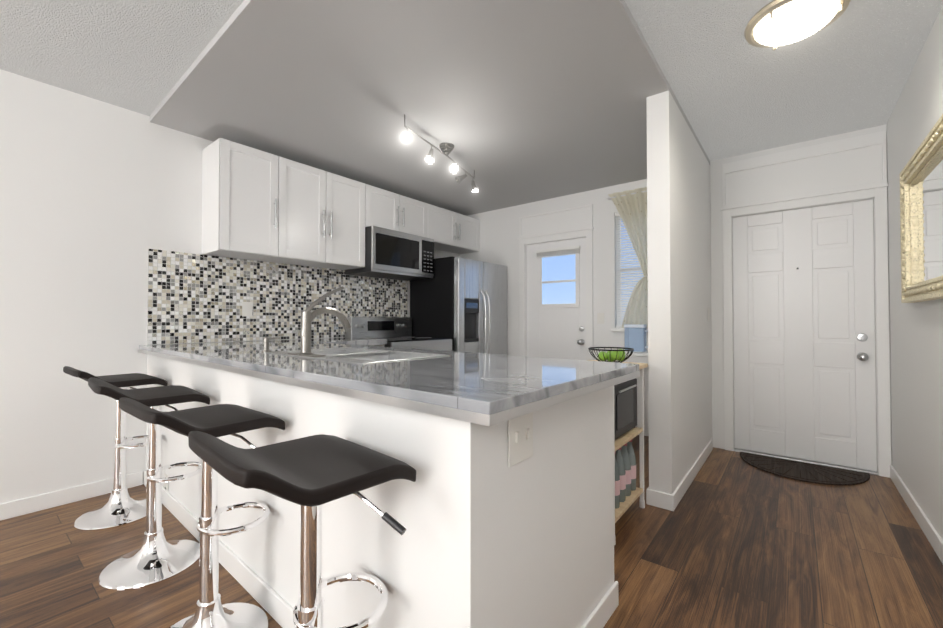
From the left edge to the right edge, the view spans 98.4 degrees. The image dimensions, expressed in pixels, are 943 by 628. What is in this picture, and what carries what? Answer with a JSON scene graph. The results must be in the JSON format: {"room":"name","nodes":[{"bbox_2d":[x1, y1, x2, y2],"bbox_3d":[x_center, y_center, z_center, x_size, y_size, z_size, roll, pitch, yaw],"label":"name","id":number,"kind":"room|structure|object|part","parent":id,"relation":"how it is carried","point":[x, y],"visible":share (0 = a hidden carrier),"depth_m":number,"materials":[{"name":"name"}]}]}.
{"room":"kitchen","nodes":[
{"label":"kitchen","id":0,"kind":"room"},
{"bbox_2d":[0,69,459,503],"bbox_3d":[-2.710,-0.113,2.437,0.160,2.580,8.320,-1,-1,38],"label":"wall","id":1,"kind":"structure","parent":0,"point":[98,199],"depth_m":2.57,"materials":[{"name":"white paint"}]},
{"bbox_2d":[201,138,288,261],"bbox_3d":[-1.781,-0.859,3.206,0.349,0.807,0.485,-1,-1,38],"label":"upper cabinet","id":2,"kind":"object","parent":1,"relation":"attached to","point":[258,205],"depth_m":3.07,"materials":[{"name":"white wood"}]},
{"bbox_2d":[147,249,407,344],"bbox_3d":[-1.511,-0.108,3.809,0.012,0.672,2.440,-1,-1,38],"label":"tile backsplash","id":3,"kind":"structure","parent":1,"relation":"attached to","point":[196,298],"depth_m":3.37,"materials":[{"name":"tile"}]},
{"bbox_2d":[242,302,252,316],"bbox_3d":[-1.851,-0.039,3.363,0.008,0.120,0.080,-1,-1,38],"label":"outlet","id":4,"kind":"object","parent":3,"relation":"attached to","point":[244,308],"depth_m":3.36,"materials":[{"name":"white plastic"}]},
{"bbox_3d":[-1.849,-0.039,3.361,0.002,0.090,0.044,-1,-1,38],"label":"electrical outlet faces on the backsplash","id":5,"kind":"part","parent":4,"relation":"part of","materials":[{"name":"white plastic"}]},
{"bbox_2d":[274,160,372,269],"bbox_3d":[-1.410,-0.852,3.673,0.349,0.807,0.966,-1,-1,38],"label":"upper cabinet","id":6,"kind":"object","parent":1,"relation":"attached to","point":[330,213],"depth_m":3.58,"materials":[{"name":"white wood"}]},
{"bbox_2d":[373,186,432,238],"bbox_3d":[-0.867,-1.038,4.361,0.349,0.415,0.909,-1,-1,38],"label":"upper cabinet","id":7,"kind":"object","parent":1,"relation":"attached to","point":[393,211],"depth_m":4.24,"materials":[{"name":"white wood"}]},
{"bbox_2d":[345,226,433,280],"bbox_3d":[-0.847,-0.612,4.298,0.450,0.432,0.836,-1,-1,38],"label":"over-the-range microwave","id":8,"kind":"object","parent":7,"relation":"attached to","point":[393,254],"visible":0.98,"depth_m":4.09,"materials":[{"name":"black metal"}]},
{"bbox_3d":[-0.679,-0.614,4.165,0.021,0.432,0.836,-1,-1,38],"label":"trim","id":9,"kind":"part","parent":8,"relation":"part of","materials":[{"name":"silver metal"}]},
{"bbox_3d":[-0.669,-0.621,4.179,0.019,0.347,0.801,-1,-1,38],"label":"glass","id":10,"kind":"part","parent":8,"relation":"part of","materials":[{"name":"black glass"}]},
{"bbox_2d":[433,205,479,253],"bbox_3d":[-0.345,-1.028,5.019,0.349,0.415,1.028,-1,-1,38],"label":"upper cabinet","id":11,"kind":"object","parent":1,"relation":"attached to","point":[453,232],"depth_m":4.96,"materials":[{"name":"white wood"}]},
{"bbox_2d":[150,0,709,215],"bbox_3d":[-0.078,-1.371,3.255,2.970,0.039,3.475,-1,-1,38],"label":"ceiling","id":12,"kind":"structure","parent":0,"point":[516,102],"depth_m":2.51,"materials":[{"name":"grey paint"}]},
{"bbox_2d":[401,114,477,192],"bbox_3d":[-0.205,-1.242,3.250,0.337,0.217,1.156,-1,-1,38],"label":"spotlight","id":13,"kind":"object","parent":12,"relation":"attached to","point":[446,150],"visible":1,"depth_m":3.23,"materials":[{"name":"silver metal"}]},
{"bbox_2d":[0,435,942,627],"bbox_3d":[-1.042,1.207,1.093,4.420,0.100,8.320,-1,-1,38],"label":"floor","id":14,"kind":"structure","parent":0,"point":[733,539],"depth_m":1.91,"materials":[{"name":"brown wood"}]},
{"bbox_2d":[0,471,142,520],"bbox_3d":[-3.702,1.109,1.026,0.017,0.095,4.584,-1,-1,38],"label":"baseboard","id":15,"kind":"structure","parent":14,"relation":"on","point":[44,501],"depth_m":2.50,"materials":[{"name":"white wood"}]},
{"bbox_2d":[63,366,167,529],"bbox_3d":[-2.056,0.739,2.376,0.453,0.874,0.428,-1,-1,37],"label":"bar stool","id":16,"kind":"object","parent":14,"relation":"on","point":[121,506],"visible":0.81,"depth_m":2.37,"materials":[{"name":"silver metal"}]},
{"bbox_3d":[-2.088,0.369,2.393,0.389,0.133,0.410,-1,-1,37],"label":"seat","id":17,"kind":"part","parent":16,"relation":"part of","materials":[{"name":"black leather"}]},
{"bbox_2d":[88,377,209,589],"bbox_3d":[-1.476,0.732,1.886,0.453,0.874,0.428,-1,-1,43],"label":"bar stool","id":18,"kind":"object","parent":14,"relation":"on","point":[156,557],"visible":0.92,"depth_m":1.88,"materials":[{"name":"silver metal"}]},
{"bbox_3d":[-1.506,0.362,1.907,0.389,0.133,0.410,-1,-1,43],"label":"seat","id":19,"kind":"part","parent":18,"relation":"part of","materials":[{"name":"black leather"}]},
{"bbox_2d":[119,397,284,627],"bbox_3d":[-0.913,0.725,1.420,0.453,0.874,0.428,-1,-1,38],"label":"bar stool","id":20,"kind":"object","parent":14,"relation":"on","point":[216,421],"visible":1,"depth_m":1.43,"materials":[{"name":"silver metal"}]},
{"bbox_3d":[-0.944,0.355,1.438,0.389,0.133,0.410,-1,-1,38],"label":"seat","id":21,"kind":"part","parent":20,"relation":"part of","materials":[{"name":"black leather"}]},
{"bbox_2d":[188,431,415,627],"bbox_3d":[-0.378,0.718,0.969,0.453,0.874,0.428,-1,-1,43],"label":"bar stool","id":22,"kind":"object","parent":14,"relation":"on","point":[310,475],"visible":1,"depth_m":0.96,"materials":[{"name":"black leather"}]},
{"bbox_3d":[-0.408,0.348,0.990,0.389,0.133,0.410,-1,-1,43],"label":"seat","id":23,"kind":"part","parent":22,"relation":"part of","materials":[{"name":"black leather"}]},
{"bbox_2d":[289,337,386,346],"bbox_3d":[-1.237,0.711,3.620,0.658,0.967,0.693,-1,-1,38],"label":"base cabinet","id":24,"kind":"object","parent":14,"relation":"on","point":[364,341],"visible":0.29,"depth_m":3.56,"materials":[{"name":"white wood"}]},
{"bbox_2d":[144,354,622,627],"bbox_3d":[-0.846,0.714,2.234,2.971,0.919,0.895,-1,-1,40],"label":"base cabinet","id":25,"kind":"object","parent":14,"relation":"on","point":[500,509],"depth_m":1.24,"materials":[{"name":"white paint"}]},
{"bbox_3d":[-0.840,1.127,2.224,2.958,0.095,0.921,-1,-1,40],"label":"skirting","id":26,"kind":"part","parent":25,"relation":"part of","materials":[{"name":"white"}]},
{"bbox_2d":[139,338,638,425],"bbox_3d":[-0.818,0.230,2.215,3.048,0.047,0.980,-1,-1,40],"label":"countertop","id":27,"kind":"structure","parent":25,"relation":"on","point":[485,389],"depth_m":1.38,"materials":[{"name":"grey stone"}]},
{"bbox_2d":[261,337,277,351],"bbox_3d":[-1.118,0.167,2.256,0.047,0.080,0.084,-1,-1,40],"label":"soap dispenser","id":28,"kind":"object","parent":27,"relation":"on","point":[266,340],"depth_m":2.23,"materials":[{"name":"silver metal"}]},
{"bbox_2d":[287,286,350,356],"bbox_3d":[-0.731,0.030,2.050,0.250,0.341,0.281,-1,-1,40],"label":"faucet","id":29,"kind":"object","parent":27,"relation":"on","point":[307,316],"depth_m":1.97,"materials":[{"name":"silver metal"}]},
{"bbox_2d":[264,347,449,363],"bbox_3d":[-0.603,0.290,2.074,0.884,0.178,0.504,-1,-1,40],"label":"sink","id":30,"kind":"object","parent":27,"relation":"in","point":[349,355],"depth_m":2.11,"materials":[{"name":"silver metal"}]},
{"bbox_2d":[508,412,532,466],"bbox_3d":[0.138,0.333,1.108,0.014,0.140,0.120,-1,-1,38],"label":"switch","id":31,"kind":"object","parent":25,"relation":"attached to","point":[520,429],"depth_m":1.11,"materials":[{"name":"white plastic"}]},
{"bbox_2d":[346,317,451,350],"bbox_3d":[-0.711,0.618,4.172,0.772,1.170,0.816,-1,-1,38],"label":"range","id":32,"kind":"object","parent":14,"relation":"on","point":[395,332],"visible":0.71,"depth_m":4.20,"materials":[{"name":"silver metal"}]},
{"bbox_3d":[-0.696,0.488,4.162,0.622,0.830,0.580,-1,-1,38],"label":"glass","id":33,"kind":"part","parent":32,"relation":"part of","materials":[{"name":"black glass"}]},
{"bbox_3d":[-0.704,0.254,4.172,0.600,0.012,0.816,-1,-1,38],"label":"cooktop glass","id":34,"kind":"part","parent":32,"relation":"part of","materials":[{"name":"black glass"}]},
{"bbox_2d":[410,256,506,354],"bbox_3d":[-0.109,0.300,4.862,0.823,1.825,0.933,-1,-1,38],"label":"fridge","id":35,"kind":"object","parent":14,"relation":"on","point":[461,302],"visible":0.62,"depth_m":4.55,"materials":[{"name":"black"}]},
{"bbox_2d":[588,347,647,544],"bbox_3d":[0.758,0.692,2.380,0.380,0.969,0.590,-1,-1,38],"label":"shelving unit","id":36,"kind":"object","parent":14,"relation":"on","point":[627,492],"visible":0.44,"depth_m":2.36,"materials":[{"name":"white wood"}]},
{"bbox_2d":[588,347,633,362],"bbox_3d":[0.850,0.256,2.486,0.264,0.094,0.264,-1,-1,38],"label":"fruit bowl","id":37,"kind":"object","parent":36,"relation":"on","point":[619,354],"depth_m":2.44,"materials":[{"name":"black metal"}]},
{"bbox_2d":[615,465,635,495],"bbox_3d":[0.759,0.946,2.377,0.275,0.080,0.467,-1,-1,38],"label":"towel","id":38,"kind":"object","parent":36,"relation":"on","point":[624,481],"depth_m":2.30,"materials":[{"name":"pink"}]},
{"bbox_2d":[614,378,636,439],"bbox_3d":[0.789,0.541,2.402,0.294,0.300,0.410,-1,-1,38],"label":"toaster oven","id":39,"kind":"object","parent":36,"relation":"on","point":[625,393],"depth_m":2.30,"materials":[{"name":"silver metal"}]},
{"bbox_2d":[616,324,647,363],"bbox_3d":[1.637,0.647,3.770,0.580,1.100,0.450,-1,-1,38],"label":"container","id":40,"kind":"object","parent":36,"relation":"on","point":[635,336],"visible":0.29,"depth_m":3.73,"materials":[{"name":"blue plastic"}]},
{"bbox_3d":[1.637,0.772,3.768,0.580,0.850,0.450,-1,-1,38],"label":"frame","id":41,"kind":"part","parent":40,"relation":"part of","materials":[{"name":"white metal"}]},
{"bbox_3d":[1.524,0.112,3.797,0.185,0.030,0.103,-1,-1,38],"label":"pitcher lid","id":42,"kind":"part","parent":40,"relation":"part of","materials":[{"name":"white"}]},
{"bbox_2d":[740,452,869,484],"bbox_3d":[2.475,1.178,3.065,0.800,0.015,0.470,-1,-1,38],"label":"doormat","id":43,"kind":"object","parent":14,"relation":"on","point":[806,472],"visible":1,"depth_m":3.04,"materials":[{"name":"brown rubber"}]},
{"bbox_2d":[733,448,878,475],"bbox_3d":[2.668,1.183,3.308,0.900,0.014,0.120,-1,-1,38],"label":"threshold","id":44,"kind":"object","parent":14,"relation":"on","point":[813,462],"visible":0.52,"depth_m":3.24,"materials":[{"name":"silver metal"}]},
{"bbox_2d":[0,0,942,160],"bbox_3d":[-1.042,-1.472,1.133,4.420,0.100,8.320,-1,-1,38],"label":"ceiling","id":45,"kind":"structure","parent":0,"point":[849,69],"depth_m":2.23,"materials":[{"name":"white paint"}]},
{"bbox_2d":[744,0,850,49],"bbox_3d":[1.529,-1.369,1.926,0.396,0.082,0.396,-1,-1,38],"label":"light","id":46,"kind":"object","parent":45,"relation":"attached to","point":[774,24],"visible":1,"depth_m":1.88,"materials":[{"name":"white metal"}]},
{"bbox_2d":[460,124,891,463],"bbox_3d":[1.495,-0.085,4.309,4.100,2.580,0.160,-1,-1,38],"label":"wall","id":47,"kind":"structure","parent":0,"point":[499,236],"depth_m":4.27,"materials":[{"name":"white paint"}]},
{"bbox_2d":[518,204,593,359],"bbox_3d":[0.968,0.017,4.665,0.934,2.385,0.135,-1,-1,38],"label":"door frame","id":48,"kind":"structure","parent":47,"relation":"attached to","point":[563,224],"depth_m":4.62,"materials":[{"name":"white wood"}]},
{"bbox_2d":[527,238,585,359],"bbox_3d":[0.975,0.184,4.672,0.762,2.029,0.045,-1,-1,38],"label":"back door","id":49,"kind":"structure","parent":47,"relation":"in","point":[555,333],"depth_m":4.66,"materials":[{"name":"white"}]},
{"bbox_2d":[536,245,579,257],"bbox_3d":[0.976,-0.702,4.621,0.540,0.087,0.026,-1,-1,38],"label":"window blind","id":50,"kind":"object","parent":49,"relation":"attached to","point":[572,250],"visible":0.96,"depth_m":4.60,"materials":[{"name":"white"}]},
{"bbox_2d":[538,254,584,344],"bbox_3d":[0.998,-0.195,4.600,0.562,1.072,0.096,-1,-1,38],"label":"window","id":51,"kind":"structure","parent":49,"relation":"attached to","point":[577,289],"depth_m":4.61,"materials":[{"name":"white"}]},
{"bbox_3d":[1.006,-0.400,4.655,0.420,0.570,0.004,-1,-1,38],"label":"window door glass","id":52,"kind":"part","parent":51,"relation":"part of","materials":[{"name":"white"}]},
{"bbox_3d":[1.185,0.234,4.429,0.064,0.208,0.072,-1,-1,38],"label":"knob","id":53,"kind":"part","parent":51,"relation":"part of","materials":[{"name":"silver metal"}]},
{"bbox_2d":[606,187,647,327],"bbox_3d":[1.732,-0.550,3.959,0.835,1.380,0.099,-1,-1,38],"label":"curtain","id":54,"kind":"object","parent":47,"relation":"hanging from","point":[631,206],"visible":0.4,"depth_m":4.02,"materials":[{"name":"beige fabric"}]},
{"bbox_3d":[1.741,-1.200,3.984,0.830,0.013,0.065,-1,-1,38],"label":"rod","id":55,"kind":"part","parent":54,"relation":"part of","materials":[{"name":"beige fabric"}]},
{"bbox_2d":[611,212,647,330],"bbox_3d":[1.788,-0.442,4.017,0.790,1.235,0.149,-1,-1,38],"label":"kitchen window","id":56,"kind":"structure","parent":47,"relation":"in","point":[620,303],"depth_m":4.19,"materials":[{"name":"white"}]},
{"bbox_3d":[1.813,-0.459,4.049,0.730,1.200,0.040,-1,-1,38],"label":"frame","id":57,"kind":"part","parent":56,"relation":"part of","materials":[{"name":"white wood"}]},
{"bbox_3d":[1.772,0.158,3.987,0.790,0.033,0.095,-1,-1,38],"label":"sill","id":58,"kind":"part","parent":56,"relation":"part of","materials":[{"name":"white"}]},
{"bbox_3d":[1.833,-0.459,4.074,0.730,1.200,0.004,-1,-1,38],"label":"glass","id":59,"kind":"part","parent":56,"relation":"part of","materials":[{"name":"white"}]},
{"bbox_2d":[732,199,876,471],"bbox_3d":[2.671,0.159,3.326,0.892,2.030,0.045,-1,-1,38],"label":"front door","id":60,"kind":"structure","parent":47,"relation":"in","point":[804,382],"depth_m":3.27,"materials":[{"name":"white"}]},
{"bbox_2d":[857,333,868,360],"bbox_3d":[2.929,0.249,3.045,0.064,0.208,0.072,-1,-1,38],"label":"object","id":61,"kind":"structure","parent":60,"relation":"attached to","point":[861,356],"depth_m":3.05,"materials":[{"name":"silver metal"}]},
{"bbox_2d":[721,131,890,477],"bbox_3d":[2.663,-0.075,3.320,1.054,2.530,0.135,-1,-1,38],"label":"door frame","id":62,"kind":"structure","parent":47,"relation":"attached to","point":[847,170],"depth_m":3.20,"materials":[{"name":"white"}]},
{"bbox_2d":[646,90,712,494],"bbox_3d":[1.633,-0.083,3.107,0.130,2.540,1.550,-1,-1,38],"label":"wall","id":63,"kind":"structure","parent":0,"point":[679,305],"depth_m":2.59,"materials":[{"name":"white paint"}]},
{"bbox_2d":[646,487,667,507],"bbox_3d":[1.584,1.140,3.119,0.043,0.095,1.563,-1,-1,38],"label":"baseboard","id":64,"kind":"structure","parent":63,"relation":"attached to","point":[654,498],"depth_m":2.49,"materials":[{"name":"white wood"}]},
{"bbox_2d":[668,439,712,510],"bbox_3d":[1.658,1.138,3.005,0.013,0.095,1.473,-1,-1,38],"label":"baseboard","id":65,"kind":"structure","parent":63,"relation":"attached to","point":[674,499],"depth_m":2.76,"materials":[{"name":"white wood"}]},
{"bbox_2d":[887,5,942,539],"bbox_3d":[0.627,-0.152,-0.211,0.160,2.580,8.320,-1,-1,38],"label":"wall","id":66,"kind":"structure","parent":0,"point":[916,353],"depth_m":2.31,"materials":[{"name":"white paint"}]},
{"bbox_2d":[890,464,942,563],"bbox_3d":[0.557,1.091,-0.174,0.017,0.095,8.000,-1,-1,38],"label":"baseboard","id":67,"kind":"structure","parent":66,"relation":"attached to","point":[933,537],"depth_m":2.25,"materials":[{"name":"white"}]},
{"bbox_2d":[899,114,942,302],"bbox_3d":[2.181,-0.451,1.931,0.057,0.760,1.120,-1,-1,38],"label":"mirror","id":68,"kind":"object","parent":66,"relation":"attached to","point":[921,205],"visible":1,"depth_m":2.08,"materials":[{"name":"gold metal"}]},
{"bbox_3d":[2.200,-0.451,1.916,0.010,0.564,0.924,-1,-1,38],"label":"glass","id":69,"kind":"part","parent":68,"relation":"part of","materials":[{"name":"white"}]},
{"label":"outside","id":70,"kind":"structure","parent":0,"visible":0},
{"bbox_2d":[542,219,642,316],"bbox_3d":[2.635,-0.780,5.355,6.600,5.000,0.001,-1,-1,38],"label":"sky","id":71,"kind":"structure","parent":70,"point":[553,275],"depth_m":6.33,"materials":[{"name":"blue"}]}
]}

